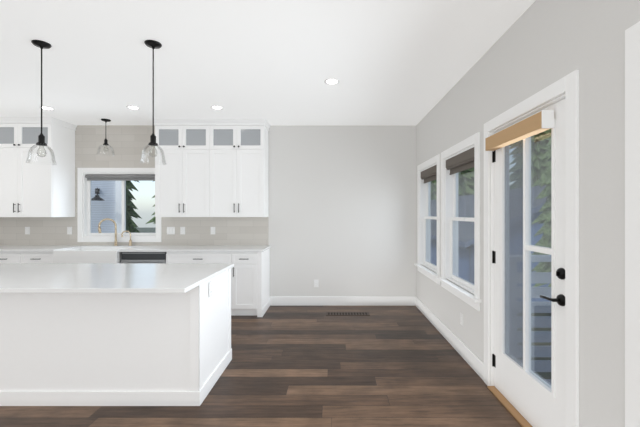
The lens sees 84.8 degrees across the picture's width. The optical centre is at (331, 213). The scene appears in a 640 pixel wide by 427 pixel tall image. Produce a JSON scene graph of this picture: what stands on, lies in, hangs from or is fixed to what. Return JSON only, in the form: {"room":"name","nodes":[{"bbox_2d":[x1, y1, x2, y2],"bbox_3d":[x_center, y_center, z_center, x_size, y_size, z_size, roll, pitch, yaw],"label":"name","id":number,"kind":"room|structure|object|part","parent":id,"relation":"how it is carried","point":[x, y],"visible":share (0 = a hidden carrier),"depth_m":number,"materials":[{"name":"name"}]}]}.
{"room":"kitchen","nodes":[
{"label":"kitchen","id":0,"kind":"room"},
{"bbox_2d":[0,306,521,426],"bbox_3d":[-2.310,1.460,1.365,7.480,0.120,8.230,0,0,0],"label":"floor","id":1,"kind":"structure","parent":0,"point":[379,366],"depth_m":2.87,"materials":[{"name":"brown wood"}]},
{"bbox_2d":[0,252,23,262],"bbox_3d":[-4.651,0.959,5.023,1.024,0.882,0.605,0,0,0],"label":"base cabinet","id":2,"kind":"object","parent":1,"relation":"on","point":[5,257],"depth_m":4.73,"materials":[{"name":"paint"}]},
{"bbox_2d":[24,252,52,262],"bbox_3d":[-3.976,0.959,5.023,0.574,0.882,0.605,0,0,0],"label":"base cabinet","id":3,"kind":"object","parent":1,"relation":"on","point":[29,257],"depth_m":4.73,"materials":[{"name":"paint"}]},
{"bbox_2d":[0,268,231,405],"bbox_3d":[-2.286,0.958,2.957,2.652,0.884,0.827,0,0,0],"label":"kitchen island","id":4,"kind":"object","parent":1,"relation":"on","point":[115,349],"visible":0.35,"depth_m":2.56,"materials":[{"name":"paint"}]},
{"bbox_2d":[0,263,233,292],"bbox_3d":[-2.291,0.500,2.833,2.678,0.030,1.135,0,0,0],"label":"island countertop","id":5,"kind":"structure","parent":4,"relation":"on","point":[100,277],"depth_m":2.69,"materials":[{"name":"stone"}]},
{"bbox_2d":[209,281,212,296],"bbox_3d":[-0.962,0.600,2.780,0.008,0.116,0.072,0,0,0],"label":"electrical outlet","id":6,"kind":"object","parent":4,"relation":"attached to","point":[210,288],"visible":1,"depth_m":2.77,"materials":[{"name":"white plastic"}]},
{"bbox_2d":[121,252,166,262],"bbox_3d":[-2.545,0.960,5.001,0.600,0.880,0.650,0,0,0],"label":"dishwasher","id":7,"kind":"object","parent":1,"relation":"on","point":[143,257],"visible":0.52,"depth_m":4.72,"materials":[{"name":"silver metal"}]},
{"bbox_2d":[166,252,235,315],"bbox_3d":[-1.768,0.959,5.023,0.948,0.882,0.605,0,0,0],"label":"base cabinet","id":8,"kind":"object","parent":1,"relation":"on","point":[171,257],"depth_m":4.73,"materials":[{"name":"paint"}]},
{"bbox_2d":[236,249,267,316],"bbox_3d":[-1.192,0.959,5.023,0.451,0.882,0.605,0,0,0],"label":"base cabinet","id":9,"kind":"object","parent":1,"relation":"on","point":[250,283],"depth_m":4.73,"materials":[{"name":"paint"}]},
{"bbox_2d":[0,245,270,251],"bbox_3d":[-3.362,0.500,5.009,4.875,0.030,0.638,0,0,0],"label":"countertop","id":10,"kind":"structure","parent":9,"relation":"on","point":[151,248],"depth_m":4.85,"materials":[{"name":"stone"}]},
{"bbox_2d":[53,247,130,262],"bbox_3d":[-3.299,0.636,4.929,0.850,0.283,0.519,0,0,0],"label":"farmhouse sink","id":11,"kind":"object","parent":10,"relation":"in","point":[93,255],"visible":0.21,"depth_m":4.67,"materials":[{"name":"white ceramic"}]},
{"bbox_2d":[98,218,117,245],"bbox_3d":[-3.337,0.277,5.219,0.237,0.412,0.140,0,0,0],"label":"faucet","id":12,"kind":"object","parent":10,"relation":"on","point":[99,230],"visible":1,"depth_m":5.23,"materials":[{"name":"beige metal"}]},
{"bbox_2d":[121,231,132,245],"bbox_3d":[-3.071,0.369,5.245,0.137,0.228,0.089,0,0,0],"label":"faucet","id":13,"kind":"object","parent":10,"relation":"on","point":[130,242],"visible":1,"depth_m":5.25,"materials":[{"name":"beige metal"}]},
{"bbox_2d":[326,312,369,315],"bbox_3d":[0.220,1.398,4.878,0.600,0.004,0.155,0,0,0],"label":"floor vent","id":14,"kind":"object","parent":1,"relation":"in","point":[347,314],"visible":1,"depth_m":4.84,"materials":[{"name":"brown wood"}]},
{"bbox_2d":[0,0,534,125],"bbox_3d":[-2.310,-1.400,1.365,7.480,0.120,8.230,0,0,0],"label":"ceiling","id":15,"kind":"structure","parent":0,"point":[383,62],"depth_m":3.01,"materials":[{"name":"paint"}]},
{"bbox_2d":[26,40,56,164],"bbox_3d":[-2.290,-0.868,2.760,0.191,0.945,0.191,0,0,0],"label":"pendant light","id":16,"kind":"object","parent":15,"relation":"hanging from","point":[40,44],"visible":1,"depth_m":2.76,"materials":[{"name":"black metal"}]},
{"bbox_2d":[39,106,54,109],"bbox_3d":[-3.620,-1.337,4.450,0.156,0.006,0.156,0,0,0],"label":"recessed light","id":17,"kind":"object","parent":15,"relation":"in","point":[46,108],"visible":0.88,"depth_m":4.45,"materials":[{"name":"paint"}]},
{"bbox_2d":[96,119,114,155],"bbox_3d":[-3.230,-1.087,5.000,0.229,0.505,0.229,0,0,0],"label":"pendant light","id":18,"kind":"object","parent":15,"relation":"hanging from","point":[105,140],"visible":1,"depth_m":5.00,"materials":[{"name":"black metal"}]},
{"bbox_2d":[126,105,139,109],"bbox_3d":[-2.510,-1.337,4.420,0.156,0.006,0.156,0,0,0],"label":"recessed light","id":19,"kind":"object","parent":15,"relation":"in","point":[133,107],"visible":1,"depth_m":4.41,"materials":[{"name":"paint"}]},
{"bbox_2d":[139,40,165,164],"bbox_3d":[-1.410,-0.868,2.760,0.191,0.945,0.191,0,0,0],"label":"pendant light","id":20,"kind":"object","parent":15,"relation":"hanging from","point":[153,44],"visible":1,"depth_m":2.76,"materials":[{"name":"black metal"}]},
{"bbox_2d":[211,105,223,109],"bbox_3d":[-1.450,-1.337,4.420,0.156,0.006,0.156,0,0,0],"label":"recessed light","id":21,"kind":"object","parent":15,"relation":"in","point":[217,107],"visible":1,"depth_m":4.41,"materials":[{"name":"paint"}]},
{"bbox_2d":[324,78,339,84],"bbox_3d":[0.000,-1.337,3.550,0.156,0.006,0.156,0,0,0],"label":"recessed light","id":22,"kind":"object","parent":15,"relation":"in","point":[331,81],"visible":1,"depth_m":3.54,"materials":[{"name":"paint"}]},
{"bbox_2d":[268,126,415,295],"bbox_3d":[-2.310,0.030,5.405,7.480,2.740,0.150,0,0,0],"label":"wall","id":23,"kind":"structure","parent":0,"point":[342,209],"depth_m":5.33,"materials":[{"name":"paint"}]},
{"bbox_2d":[0,121,75,216],"bbox_3d":[-4.405,-0.619,5.098,1.002,1.342,0.446,0,0,0],"label":"upper cabinet","id":24,"kind":"object","parent":23,"relation":"attached to","point":[37,188],"depth_m":4.88,"materials":[{"name":"paint"}]},
{"bbox_2d":[77,168,160,241],"bbox_3d":[-3.230,-0.130,5.396,1.270,1.130,0.168,0,0,0],"label":"window","id":25,"kind":"structure","parent":23,"relation":"in","point":[82,236],"depth_m":5.32,"materials":[{"name":"paint"}]},
{"bbox_2d":[85,175,154,180],"bbox_3d":[-3.230,-0.551,5.365,1.072,0.090,0.052,0,0,0],"label":"window blind","id":26,"kind":"object","parent":25,"relation":"attached to","point":[120,177],"visible":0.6,"depth_m":5.35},
{"bbox_3d":[-3.230,-0.130,5.428,1.080,0.940,0.065,0,0,0],"label":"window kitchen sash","id":27,"kind":"part","parent":25,"relation":"part of","materials":[{"name":"clear glass"}]},
{"bbox_2d":[0,125,268,244],"bbox_3d":[-3.433,-0.427,5.327,4.933,1.825,0.006,0,0,0],"label":"tile","id":28,"kind":"structure","parent":23,"relation":"attached to","point":[128,143],"depth_m":5.32,"materials":[{"name":"beige tile"}]},
{"bbox_2d":[25,227,29,233],"bbox_3d":[-4.630,0.260,5.320,0.072,0.116,0.008,0,0,0],"label":"electrical outlet","id":29,"kind":"object","parent":28,"relation":"attached to","point":[27,230],"visible":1,"depth_m":5.32,"materials":[{"name":"white plastic"}]},
{"bbox_2d":[67,227,71,233],"bbox_3d":[-3.990,0.260,5.320,0.072,0.116,0.008,0,0,0],"label":"electrical outlet","id":30,"kind":"object","parent":28,"relation":"attached to","point":[69,230],"visible":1,"depth_m":5.32,"materials":[{"name":"white plastic"}]},
{"bbox_2d":[167,227,174,233],"bbox_3d":[-2.450,0.260,5.319,0.124,0.116,0.011,0,0,0],"label":"electrical outlet","id":31,"kind":"object","parent":28,"relation":"attached to","point":[170,230],"visible":1,"depth_m":5.32,"materials":[{"name":"white plastic"}]},
{"bbox_2d":[180,227,184,233],"bbox_3d":[-2.270,0.260,5.320,0.072,0.116,0.008,0,0,0],"label":"electrical outlet","id":32,"kind":"object","parent":28,"relation":"attached to","point":[182,230],"visible":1,"depth_m":5.32,"materials":[{"name":"white plastic"}]},
{"bbox_2d":[155,123,214,216],"bbox_3d":[-2.109,-0.619,5.158,0.840,1.342,0.326,0,0,0],"label":"upper cabinet","id":33,"kind":"object","parent":23,"relation":"attached to","point":[184,186],"depth_m":5.00,"materials":[{"name":"paint"}]},
{"bbox_2d":[215,123,269,216],"bbox_3d":[-1.387,-0.619,5.158,0.842,1.342,0.326,0,0,0],"label":"upper cabinet","id":34,"kind":"object","parent":23,"relation":"attached to","point":[215,168],"depth_m":5.00,"materials":[{"name":"paint"}]},
{"bbox_2d":[314,280,318,286],"bbox_3d":[-0.240,1.065,5.326,0.072,0.116,0.008,0,0,0],"label":"electrical outlet","id":35,"kind":"object","parent":23,"relation":"attached to","point":[316,283],"visible":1,"depth_m":5.33,"materials":[{"name":"white plastic"}]},
{"bbox_2d":[270,296,414,305],"bbox_3d":[0.137,1.330,5.321,2.207,0.140,0.019,0,0,0],"label":"baseboard","id":36,"kind":"structure","parent":23,"relation":"attached to","point":[274,300],"depth_m":5.31,"materials":[{"name":"paint"}]},
{"bbox_2d":[416,0,639,426],"bbox_3d":[1.355,0.030,1.290,0.150,2.740,8.080,0,0,0],"label":"wall","id":37,"kind":"structure","parent":0,"point":[537,46],"depth_m":1.77,"materials":[{"name":"paint"}]},
{"bbox_2d":[414,154,440,284],"bbox_3d":[1.325,0.070,4.660,0.210,1.550,1.080,0,0,0],"label":"window","id":38,"kind":"structure","parent":37,"relation":"in","point":[422,198],"depth_m":5.03,"materials":[{"name":"paint"}]},
{"bbox_2d":[421,165,436,182],"bbox_3d":[1.311,-0.517,4.660,0.054,0.165,0.822,0,0,0],"label":"window blind","id":39,"kind":"object","parent":38,"relation":"attached to","point":[429,174],"visible":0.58,"depth_m":4.66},
{"bbox_3d":[1.365,0.060,4.660,0.080,1.320,0.830,0,0,0],"label":"window sash","id":40,"kind":"part","parent":38,"relation":"part of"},
{"bbox_2d":[415,296,483,380],"bbox_3d":[1.272,1.330,4.125,0.015,0.140,2.410,0,0,0],"label":"baseboard","id":41,"kind":"structure","parent":37,"relation":"attached to","point":[469,356],"depth_m":3.61,"materials":[{"name":"paint"}]},
{"bbox_2d":[437,132,480,310],"bbox_3d":[1.325,0.070,3.540,0.210,1.550,1.080,0,0,0],"label":"window","id":42,"kind":"structure","parent":37,"relation":"in","point":[447,206],"depth_m":3.70,"materials":[{"name":"paint"}]},
{"bbox_2d":[446,147,473,174],"bbox_3d":[1.311,-0.517,3.540,0.054,0.165,0.822,0,0,0],"label":"window blind","id":43,"kind":"object","parent":42,"relation":"attached to","point":[463,161],"visible":0.67,"depth_m":3.52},
{"bbox_3d":[1.365,0.060,3.540,0.080,1.320,0.830,0,0,0],"label":"window sash","id":44,"kind":"part","parent":42,"relation":"part of","materials":[{"name":"clear glass"}]},
{"bbox_2d":[460,312,462,325],"bbox_3d":[1.276,1.040,3.450,0.008,0.116,0.072,0,0,0],"label":"electrical outlet","id":45,"kind":"object","parent":37,"relation":"attached to","point":[461,318],"visible":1,"depth_m":3.44,"materials":[{"name":"white plastic"}]},
{"bbox_2d":[485,110,553,150],"bbox_3d":[1.258,-0.550,2.419,0.072,0.106,0.768,0,0,0],"label":"door blind","id":46,"kind":"object","parent":37,"relation":"attached to","point":[538,122],"visible":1,"depth_m":2.26,"materials":[{"name":"paint"}]},
{"bbox_2d":[492,99,564,426],"bbox_3d":[1.293,0.370,2.368,0.110,2.028,0.916,0,0,0],"label":"door","id":47,"kind":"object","parent":37,"relation":"attached to","point":[530,395],"visible":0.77,"depth_m":2.35,"materials":[{"name":"paint"}]},
{"bbox_2d":[484,21,639,426],"bbox_3d":[1.340,0.305,2.158,0.180,2.190,1.515,0,0,0],"label":"door frame","id":48,"kind":"structure","parent":37,"relation":"attached to","point":[568,85],"depth_m":1.82,"materials":[{"name":"paint"}]},
{"label":"outside","id":49,"kind":"structure","parent":0,"visible":0},
{"bbox_2d":[136,228,550,378],"bbox_3d":[0.000,3.250,25.000,120.000,0.100,110.000,0,0,0],"label":"ground","id":50,"kind":"structure","parent":49,"point":[147,230],"depth_m":9.57,"materials":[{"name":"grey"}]},
{"bbox_2d":[91,181,121,232],"bbox_3d":[-12.087,-1.140,10.964,9.700,8.880,9.840,0,0,-33],"label":"house","id":51,"kind":"structure","parent":50,"relation":"on","point":[105,204],"depth_m":9.54,"materials":[{"name":"grey"}]},
{"bbox_2d":[126,181,141,232],"bbox_3d":[-12.249,-4.088,19.972,2.728,14.575,2.869,0,0,0],"label":"tree","id":52,"kind":"object","parent":50,"relation":"on","point":[130,206],"depth_m":20.06,"materials":[{"name":"green plant"}]},
{"bbox_2d":[146,195,155,223],"bbox_3d":[-12.990,-6.170,28.860,4.067,18.740,4.004,0,0,0],"label":"tree","id":53,"kind":"object","parent":50,"relation":"on","point":[152,220],"depth_m":28.13,"materials":[{"name":"green plant"}]},
{"bbox_2d":[431,180,462,199],"bbox_3d":[9.343,-7.211,33.998,6.717,20.822,6.203,0,0,0],"label":"tree","id":54,"kind":"object","parent":50,"relation":"on","point":[435,187],"depth_m":32.53,"materials":[{"name":"green plant"}]},
{"bbox_2d":[458,167,473,195],"bbox_3d":[12.818,-7.211,35.252,7.230,20.822,7.117,0,0,0],"label":"tree","id":55,"kind":"object","parent":50,"relation":"on","point":[467,182],"depth_m":34.06,"materials":[{"name":"green plant"}]},
{"bbox_2d":[431,185,550,301],"bbox_3d":[8.350,1.085,20.500,8.200,4.430,18.700,0,0,0],"label":"house","id":56,"kind":"structure","parent":50,"relation":"on","point":[472,228],"depth_m":12.08,"materials":[{"name":"blue"}]},
{"bbox_2d":[509,255,550,384],"bbox_3d":[2.590,1.780,1.225,2.280,2.840,3.650,0,0,0],"label":"deck","id":57,"kind":"object","parent":50,"relation":"on","point":[538,310],"depth_m":2.96,"materials":[{"name":"grey paint"}]},
{"bbox_2d":[509,131,550,188],"bbox_3d":[16.204,-6.170,27.937,6.253,18.740,6.345,0,0,0],"label":"tree","id":58,"kind":"object","parent":50,"relation":"on","point":[536,149],"depth_m":27.09,"materials":[{"name":"green plant"}]},
{"bbox_2d":[531,129,550,286],"bbox_3d":[6.202,-1.485,9.360,1.860,9.370,1.922,0,0,0],"label":"tree","id":59,"kind":"object","parent":50,"relation":"on","point":[541,221],"depth_m":9.43,"materials":[{"name":"green plant"}]}
]}

